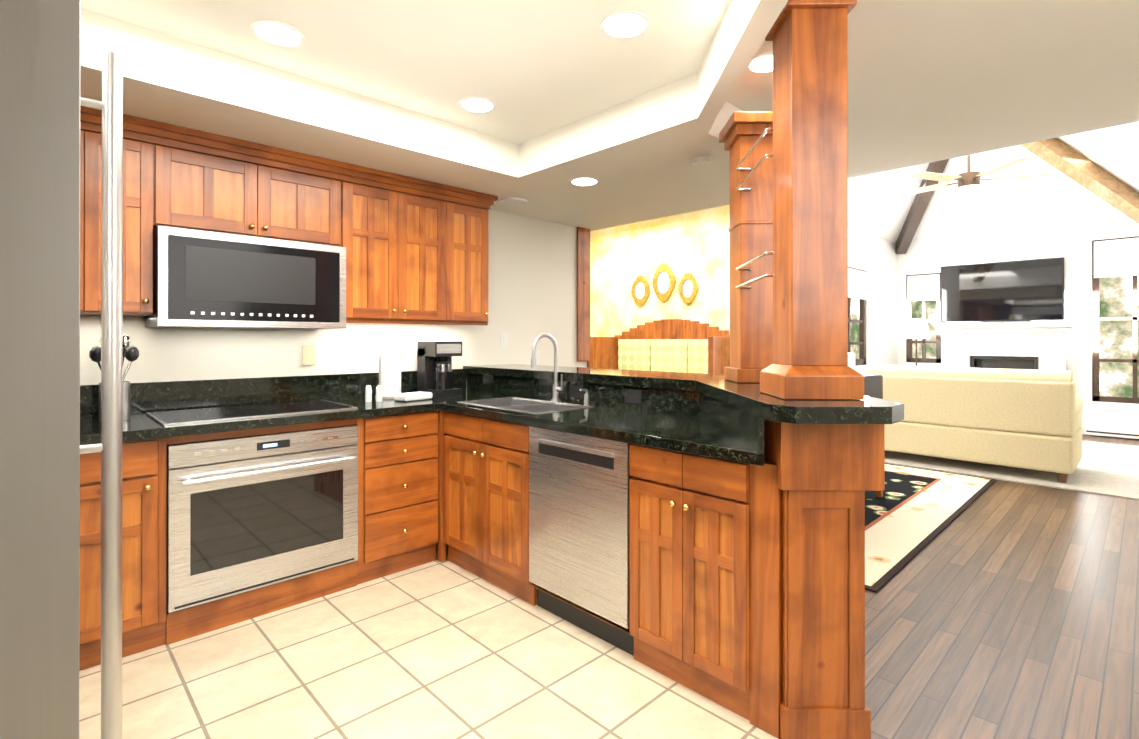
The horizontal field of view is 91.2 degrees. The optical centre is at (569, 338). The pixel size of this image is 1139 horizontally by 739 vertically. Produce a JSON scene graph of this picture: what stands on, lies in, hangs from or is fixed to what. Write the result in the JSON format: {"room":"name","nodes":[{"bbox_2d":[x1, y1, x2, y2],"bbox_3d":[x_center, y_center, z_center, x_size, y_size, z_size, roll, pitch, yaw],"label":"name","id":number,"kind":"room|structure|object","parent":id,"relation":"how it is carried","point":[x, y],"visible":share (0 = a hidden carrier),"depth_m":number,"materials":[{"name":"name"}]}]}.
{"room":"kitchen","nodes":[
{"label":"kitchen","id":0,"kind":"room"},
{"bbox_2d":[80,210,586,499],"bbox_3d":[-1.390,-0.191,3.476,4.190,2.940,0.100,0,0,-44],"label":"wall","id":1,"kind":"structure","parent":0,"point":[532,279],"depth_m":3.70,"materials":[{"name":"white paint"}]},
{"bbox_2d":[80,118,101,314],"bbox_3d":[-2.418,-0.507,2.184,0.856,0.795,0.328,0,0,-44],"label":"upper cabinet","id":2,"kind":"object","parent":1,"relation":"attached to","point":[90,130],"depth_m":2.35,"materials":[{"name":"brown wood"}]},
{"bbox_2d":[123,126,159,315],"bbox_3d":[-2.080,-0.506,2.510,0.295,0.795,0.328,0,0,-44],"label":"upper cabinet","id":3,"kind":"object","parent":1,"relation":"attached to","point":[141,148],"depth_m":2.46,"materials":[{"name":"brown wood"}]},
{"bbox_2d":[160,134,343,246],"bbox_3d":[-1.672,-0.705,2.904,0.840,0.395,0.328,0,0,-44],"label":"upper cabinet","id":4,"kind":"object","parent":1,"relation":"attached to","point":[204,186],"depth_m":2.75,"materials":[{"name":"brown wood"}]},
{"bbox_2d":[145,226,345,328],"bbox_3d":[-1.645,-0.272,2.876,0.826,0.440,0.401,0,0,-44],"label":"microwave","id":5,"kind":"object","parent":4,"relation":"attached to","point":[204,279],"visible":0.96,"depth_m":2.68,"materials":[{"name":"silver metal"}]},
{"bbox_2d":[302,345,314,364],"bbox_3d":[-1.527,0.098,3.264,0.070,0.116,0.007,0,0,-44],"label":"electrical outlet plate","id":6,"kind":"object","parent":1,"relation":"attached to","point":[308,358],"depth_m":3.26,"materials":[{"name":"beige plastic"}]},
{"bbox_2d":[344,170,455,324],"bbox_3d":[-1.110,-0.504,3.445,0.719,0.795,0.328,0,0,-44],"label":"upper cabinet","id":7,"kind":"object","parent":1,"relation":"attached to","point":[416,251],"depth_m":3.31,"materials":[{"name":"brown wood"}]},
{"bbox_2d":[452,194,491,324],"bbox_3d":[-0.795,-0.504,3.748,0.396,0.795,0.328,0,0,-44],"label":"upper cabinet","id":8,"kind":"object","parent":1,"relation":"attached to","point":[471,214],"depth_m":3.68,"materials":[{"name":"brown wood"}]},
{"bbox_2d":[500,332,507,346],"bbox_3d":[-0.497,0.010,4.257,0.070,0.116,0.007,0,0,-44],"label":"electrical outlet plate","id":9,"kind":"object","parent":1,"relation":"attached to","point":[503,335],"depth_m":4.25,"materials":[{"name":"beige plastic"}]},
{"bbox_2d":[535,350,539,363],"bbox_3d":[-0.267,0.151,4.478,0.070,0.116,0.007,0,0,-44],"label":"electrical outlet plate","id":10,"kind":"object","parent":1,"relation":"attached to","point":[537,358],"depth_m":4.49,"materials":[{"name":"beige plastic"}]},
{"bbox_2d":[569,384,582,397],"bbox_3d":[0.039,0.303,3.192,0.003,0.070,0.110,0,0,-44],"label":"electrical outlet plate","id":11,"kind":"object","parent":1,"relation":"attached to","point":[574,390],"depth_m":3.19,"materials":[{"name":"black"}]},
{"bbox_2d":[577,227,589,367],"bbox_3d":[0.087,0.163,4.883,0.152,2.238,0.122,0,0,-44],"label":"trim","id":12,"kind":"structure","parent":1,"relation":"attached to","point":[583,294],"depth_m":4.83,"materials":[{"name":"brown wood"}]},
{"bbox_2d":[625,389,641,403],"bbox_3d":[0.330,0.303,2.890,0.003,0.070,0.110,0,0,-44],"label":"electrical outlet plate","id":13,"kind":"object","parent":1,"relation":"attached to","point":[631,396],"depth_m":2.89,"materials":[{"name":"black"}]},
{"bbox_2d":[79,543,779,738],"bbox_3d":[-0.285,1.299,1.065,2.680,0.050,5.100,0,0,-44],"label":"floor","id":14,"kind":"structure","parent":0,"point":[437,649],"depth_m":2.08,"materials":[{"name":"beige tile"}]},
{"bbox_2d":[0,0,122,738],"bbox_3d":[-1.581,0.156,1.246,0.818,2.237,1.552,0,0,-44],"label":"refrigerator","id":15,"kind":"object","parent":14,"relation":"on","point":[42,101],"visible":1,"depth_m":0.89,"materials":[{"name":"silver metal"}]},
{"bbox_2d":[79,410,437,670],"bbox_3d":[-1.781,0.843,2.583,2.330,0.869,0.634,0,0,-44],"label":"base cabinet","id":16,"kind":"object","parent":14,"relation":"on","point":[397,493],"depth_m":2.50,"materials":[{"name":"brown wood"}]},
{"bbox_2d":[166,425,357,612],"bbox_3d":[-1.543,0.797,2.761,0.796,0.696,0.624,0,0,-44],"label":"oven","id":17,"kind":"object","parent":16,"relation":"in","point":[246,513],"visible":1,"depth_m":2.54,"materials":[{"name":"silver metal"}]},
{"bbox_2d":[80,364,523,444],"bbox_3d":[-1.416,0.303,2.940,3.350,0.210,0.628,0,0,-44],"label":"countertop","id":18,"kind":"structure","parent":16,"relation":"on","point":[347,389],"depth_m":2.87,"materials":[{"name":"black stone"}]},
{"bbox_2d":[89,335,138,421],"bbox_3d":[-2.027,0.175,2.486,0.173,0.382,0.151,0,0,-44],"label":"utensil crock","id":19,"kind":"object","parent":18,"relation":"on","point":[131,354],"visible":0.5,"depth_m":2.47,"materials":[{"name":"silver metal"}]},
{"bbox_2d":[146,400,357,425],"bbox_3d":[-1.565,0.362,2.785,0.820,0.010,0.500,0,0,-44],"label":"cooktop","id":20,"kind":"object","parent":18,"relation":"in","point":[177,417],"visible":1,"depth_m":2.71,"materials":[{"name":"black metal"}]},
{"bbox_2d":[365,385,382,401],"bbox_3d":[-1.129,0.320,3.219,0.096,0.095,0.038,0,0,-13],"label":"salt","id":21,"kind":"object","parent":18,"relation":"on","point":[368,393],"visible":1,"depth_m":3.21,"materials":[{"name":"white ceramic"}]},
{"bbox_2d":[375,340,400,398],"bbox_3d":[-1.111,0.190,3.452,0.176,0.355,0.176,0,0,-44],"label":"paper towel holder","id":22,"kind":"object","parent":18,"relation":"on","point":[390,371],"visible":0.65,"depth_m":3.39,"materials":[{"name":"grey paper"}]},
{"bbox_2d":[394,392,431,401],"bbox_3d":[-0.929,0.347,3.321,0.120,0.040,0.200,0,0,36],"label":"folded towel","id":23,"kind":"object","parent":18,"relation":"on","point":[411,396],"visible":1,"depth_m":3.27,"materials":[{"name":"white fabric"}]},
{"bbox_2d":[417,341,461,395],"bbox_3d":[-0.852,0.196,3.673,0.200,0.345,0.242,0,0,-44],"label":"coffee maker","id":24,"kind":"object","parent":18,"relation":"on","point":[434,370],"visible":0.98,"depth_m":3.62,"materials":[{"name":"black plastic"}]},
{"bbox_2d":[438,426,562,605],"bbox_3d":[-0.274,0.933,3.111,0.545,0.690,0.799,0,0,-44],"label":"base cabinet","id":25,"kind":"object","parent":14,"relation":"on","point":[483,477],"depth_m":2.87,"materials":[{"name":"brown wood"}]},
{"bbox_2d":[529,426,633,655],"bbox_3d":[0.193,0.844,2.582,0.509,0.866,0.603,0,0,-44],"label":"dishwasher","id":26,"kind":"object","parent":25,"relation":"in","point":[579,519],"visible":0.62,"depth_m":2.38,"materials":[{"name":"silver metal"}]},
{"bbox_2d":[622,443,701,694],"bbox_3d":[0.602,0.841,2.202,0.545,0.869,0.504,0,0,-44],"label":"base cabinet","id":27,"kind":"object","parent":14,"relation":"on","point":[666,485],"depth_m":2.07,"materials":[{"name":"brown wood"}]},
{"bbox_2d":[80,0,1138,229],"bbox_3d":[-0.352,-1.113,2.811,5.000,0.300,7.700,0,0,-44],"label":"ceiling","id":28,"kind":"structure","parent":0,"point":[572,90],"depth_m":2.44,"materials":[{"name":"white paint"}]},
{"bbox_2d":[250,20,304,46],"bbox_3d":[-1.114,-1.160,2.133,0.185,0.006,0.185,0,0,40],"label":"recessed light","id":29,"kind":"object","parent":28,"relation":"in","point":[272,32],"depth_m":2.12,"materials":[{"name":"white plastic"}]},
{"bbox_2d":[458,97,495,112],"bbox_3d":[-0.459,-1.159,2.777,0.185,0.006,0.185,0,0,22],"label":"recessed light","id":30,"kind":"object","parent":28,"relation":"in","point":[471,104],"depth_m":2.77,"materials":[{"name":"white plastic"}]},
{"bbox_2d":[499,197,526,205],"bbox_3d":[-0.395,-0.954,3.908,0.199,0.012,0.199,0,0,40],"label":"recessed light","id":31,"kind":"object","parent":28,"relation":"in","point":[511,201],"depth_m":3.87,"materials":[{"name":"white plastic"}]},
{"bbox_2d":[569,177,598,185],"bbox_3d":[0.091,-0.959,3.418,0.185,0.006,0.185,0,0,40],"label":"recessed light","id":32,"kind":"object","parent":28,"relation":"in","point":[579,181],"depth_m":3.40,"materials":[{"name":"white plastic"}]},
{"bbox_2d":[600,10,649,38],"bbox_3d":[0.207,-1.160,2.072,0.185,0.006,0.185,0,0,40],"label":"recessed light","id":33,"kind":"object","parent":28,"relation":"in","point":[626,24],"depth_m":2.06,"materials":[{"name":"white plastic"}]},
{"bbox_2d":[692,156,710,166],"bbox_3d":[0.713,-0.950,3.004,0.099,0.025,0.099,0,0,-17],"label":"recessed light","id":34,"kind":"object","parent":28,"relation":"in","point":[703,161],"depth_m":2.98,"materials":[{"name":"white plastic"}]},
{"bbox_2d":[746,52,772,73],"bbox_3d":[0.835,-1.160,2.357,0.175,0.006,0.175,0,0,7],"label":"recessed light","id":35,"kind":"object","parent":28,"relation":"in","point":[762,63],"depth_m":2.36,"materials":[{"name":"white plastic"}]},
{"bbox_2d":[590,204,729,336],"bbox_3d":[1.038,-0.164,7.204,0.100,2.900,3.300,0,0,-44],"label":"wall","id":36,"kind":"structure","parent":0,"point":[696,244],"depth_m":7.00,"materials":[{"name":"yellow paint"}]},
{"bbox_2d":[631,275,649,305],"bbox_3d":[0.920,-0.614,7.230,0.030,0.403,0.297,0,0,-44],"label":"picture frame","id":37,"kind":"object","parent":36,"relation":"attached to","point":[641,290],"visible":0.9,"depth_m":7.21,"materials":[{"name":"paint"}]},
{"bbox_2d":[652,263,675,301],"bbox_3d":[1.177,-0.695,6.964,0.030,0.488,0.339,0,0,-44],"label":"picture frame","id":38,"kind":"object","parent":36,"relation":"attached to","point":[664,282],"visible":0.9,"depth_m":6.95,"materials":[{"name":"paint"}]},
{"bbox_2d":[678,273,698,303],"bbox_3d":[1.427,-0.595,6.704,0.030,0.382,0.276,0,0,-44],"label":"picture frame","id":39,"kind":"object","parent":36,"relation":"attached to","point":[689,288],"visible":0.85,"depth_m":6.69,"materials":[{"name":"paint"}]},
{"bbox_2d":[590,117,1138,243],"bbox_3d":[3.609,-1.985,6.629,6.000,1.660,7.700,0,0,-44],"label":"ceiling","id":40,"kind":"structure","parent":0,"point":[878,207],"depth_m":7.16,"materials":[{"name":"white paint"}]},
{"bbox_2d":[894,155,1054,198],"bbox_3d":[4.229,-2.102,5.945,1.399,1.210,1.391,0,0,-44],"label":"ceiling fan","id":41,"kind":"object","parent":40,"relation":"hanging from","point":[968,183],"visible":0.81,"depth_m":5.83,"materials":[{"name":"brown metal"}]},
{"bbox_2d":[895,138,1138,253],"bbox_3d":[4.232,-2.017,5.910,5.868,1.390,3.042,0,0,-44],"label":"beam","id":42,"kind":"structure","parent":40,"relation":"attached to","point":[1083,171],"depth_m":6.51,"materials":[{"name":"brown wood"}]},
{"bbox_2d":[848,226,899,374],"bbox_3d":[3.729,-0.163,7.575,4.290,2.900,0.100,0,0,-44],"label":"wall","id":43,"kind":"structure","parent":0,"point":[883,265],"depth_m":8.43,"materials":[{"name":"white paint"}]},
{"bbox_2d":[848,267,866,365],"bbox_3d":[3.630,-0.294,7.469,1.800,1.360,0.075,0,0,-44],"label":"window","id":44,"kind":"structure","parent":43,"relation":"in","point":[856,277],"depth_m":7.89,"materials":[{"name":"brown wood"}]},
{"bbox_2d":[865,434,1138,738],"bbox_3d":[2.775,1.308,5.889,8.420,0.050,7.800,0,0,-44],"label":"floor","id":45,"kind":"structure","parent":0,"point":[999,609],"depth_m":2.48,"materials":[{"name":"brown wood"}]},
{"bbox_2d":[590,319,729,374],"bbox_3d":[1.060,0.526,6.668,0.600,1.519,1.800,0,0,-44],"label":"bench","id":46,"kind":"object","parent":45,"relation":"on","point":[678,345],"visible":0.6,"depth_m":6.83,"materials":[{"name":"brown wood"}]},
{"bbox_2d":[702,419,884,738],"bbox_3d":[0.802,0.761,1.905,0.432,1.028,0.493,0,0,-44],"label":"base cabinet","id":47,"kind":"object","parent":45,"relation":"on","point":[747,591],"depth_m":1.76,"materials":[{"name":"brown wood"}]},
{"bbox_2d":[436,364,903,435],"bbox_3d":[0.425,0.382,2.694,1.040,0.370,2.280,0,0,-44],"label":"countertop","id":48,"kind":"structure","parent":47,"relation":"on","point":[524,395],"depth_m":3.12,"materials":[{"name":"black stone"}]},
{"bbox_2d":[531,333,562,401],"bbox_3d":[-0.123,0.169,3.170,0.215,0.397,0.094,0,0,-44],"label":"faucet","id":49,"kind":"object","parent":48,"relation":"on","point":[556,388],"visible":1,"depth_m":3.22,"materials":[{"name":"silver metal"}]},
{"bbox_2d":[580,389,589,404],"bbox_3d":[0.083,0.322,3.060,0.067,0.091,0.032,0,0,-44],"label":"soap dispenser","id":50,"kind":"object","parent":48,"relation":"on","point":[586,398],"visible":1,"depth_m":3.06,"materials":[{"name":"silver metal"}]},
{"bbox_2d":[719,112,772,382],"bbox_3d":[0.846,-0.394,2.547,0.260,1.179,0.260,0,0,1],"label":"post","id":51,"kind":"object","parent":48,"relation":"on","point":[751,309],"visible":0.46,"depth_m":2.46,"materials":[{"name":"brown wood"}]},
{"bbox_2d":[760,0,863,399],"bbox_3d":[0.808,-0.484,1.887,0.260,1.358,0.260,0,0,1],"label":"column","id":52,"kind":"structure","parent":48,"relation":"on","point":[809,38],"depth_m":1.80,"materials":[{"name":"brown wood"}]},
{"bbox_2d":[736,128,772,288],"bbox_3d":[0.748,-0.484,2.224,0.066,0.532,0.476,0,0,4],"label":"bars","id":53,"kind":"object","parent":52,"relation":"attached to","point":[739,188],"visible":0.92,"depth_m":2.20,"materials":[{"name":"silver metal"}]},
{"bbox_2d":[592,384,891,465],"bbox_3d":[0.477,0.301,1.828,0.086,0.210,0.960,0,0,-44],"label":"countertop","id":54,"kind":"structure","parent":47,"relation":"on","point":[719,416],"depth_m":2.09,"materials":[{"name":"black stone"}]},
{"bbox_2d":[848,353,854,369],"bbox_3d":[3.462,0.729,6.740,0.750,1.088,0.610,0,0,-44],"label":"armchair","id":55,"kind":"object","parent":45,"relation":"on","point":[851,360],"visible":0.02,"depth_m":6.98,"materials":[{"name":"white fabric"}]},
{"bbox_2d":[901,318,931,365],"bbox_3d":[5.255,0.498,8.447,0.400,1.580,0.400,0,0,-44],"label":"floor lamp","id":56,"kind":"object","parent":45,"relation":"on","point":[915,329],"visible":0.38,"depth_m":8.32,"materials":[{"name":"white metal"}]},
{"bbox_2d":[865,463,996,592],"bbox_3d":[2.053,1.275,4.562,3.200,0.012,1.830,0,0,-44],"label":"dining rug","id":57,"kind":"object","parent":45,"relation":"on","point":[911,513],"visible":0.43,"depth_m":4.05,"materials":[{"name":"beige carpet"}]},
{"bbox_2d":[863,374,882,497],"bbox_3d":[2.183,0.779,4.500,0.460,0.978,0.480,0,0,-36],"label":"dining chair","id":58,"kind":"object","parent":57,"relation":"on","point":[873,385],"visible":0.08,"depth_m":4.34,"materials":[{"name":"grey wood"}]},
{"bbox_2d":[942,322,1079,370],"bbox_3d":[6.191,0.537,7.890,0.320,1.500,1.500,0,0,-44],"label":"fireplace","id":59,"kind":"object","parent":45,"relation":"on","point":[1035,345],"visible":0.38,"depth_m":7.82,"materials":[{"name":"stone"}]},
{"bbox_2d":[885,441,1138,499],"bbox_3d":[4.909,1.278,6.210,3.100,0.012,2.200,0,0,-44],"label":"living room rug","id":60,"kind":"object","parent":45,"relation":"on","point":[1109,469],"visible":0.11,"depth_m":5.35,"materials":[{"name":"white carpet"}]},
{"bbox_2d":[867,365,1082,482],"bbox_3d":[4.094,0.779,5.724,0.950,0.982,1.680,0,0,-44],"label":"sofa","id":61,"kind":"object","parent":60,"relation":"on","point":[1026,418],"visible":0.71,"depth_m":5.24,"materials":[{"name":"beige fabric"}]},
{"bbox_2d":[900,217,1138,439],"bbox_3d":[6.843,-0.163,7.520,0.100,2.900,4.500,0,0,-44],"label":"wall","id":62,"kind":"structure","parent":0,"point":[1070,241],"depth_m":7.58,"materials":[{"name":"white paint"}]},
{"bbox_2d":[906,273,940,362],"bbox_3d":[5.595,-0.311,8.804,0.075,1.400,0.480,0,0,-44],"label":"window","id":63,"kind":"structure","parent":62,"relation":"in","point":[919,287],"depth_m":8.79,"materials":[{"name":"brown wood"}]},
{"bbox_2d":[941,257,1064,321],"bbox_3d":[6.205,-0.667,8.059,0.058,0.850,1.420,0,0,-44],"label":"screen","id":64,"kind":"object","parent":62,"relation":"attached to","point":[1028,290],"visible":1,"depth_m":7.99,"materials":[{"name":"black glass"}]},
{"bbox_2d":[1086,418,1138,438],"bbox_3d":[7.205,1.165,6.999,0.090,0.200,1.050,0,0,-44],"label":"baseboard heater","id":65,"kind":"object","parent":62,"relation":"attached to","point":[1115,428],"visible":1,"depth_m":7.17,"materials":[{"name":"white paint"}]},
{"bbox_2d":[1092,236,1138,403],"bbox_3d":[7.219,-0.229,7.119,0.075,2.130,0.800,0,0,-44],"label":"window","id":66,"kind":"structure","parent":62,"relation":"in","point":[1116,257],"depth_m":7.24,"materials":[{"name":"brown wood"}]},
{"label":"outside","id":67,"kind":"structure","parent":0,"visible":0},
{"bbox_2d":[851,275,1138,397],"bbox_3d":[5.200,-0.215,6.646,4.120,3.000,3.920,0,0,-44],"label":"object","id":68,"kind":"structure","parent":67,"point":[1116,336],"depth_m":7.46,"materials":[{"name":"glass"}]}
]}

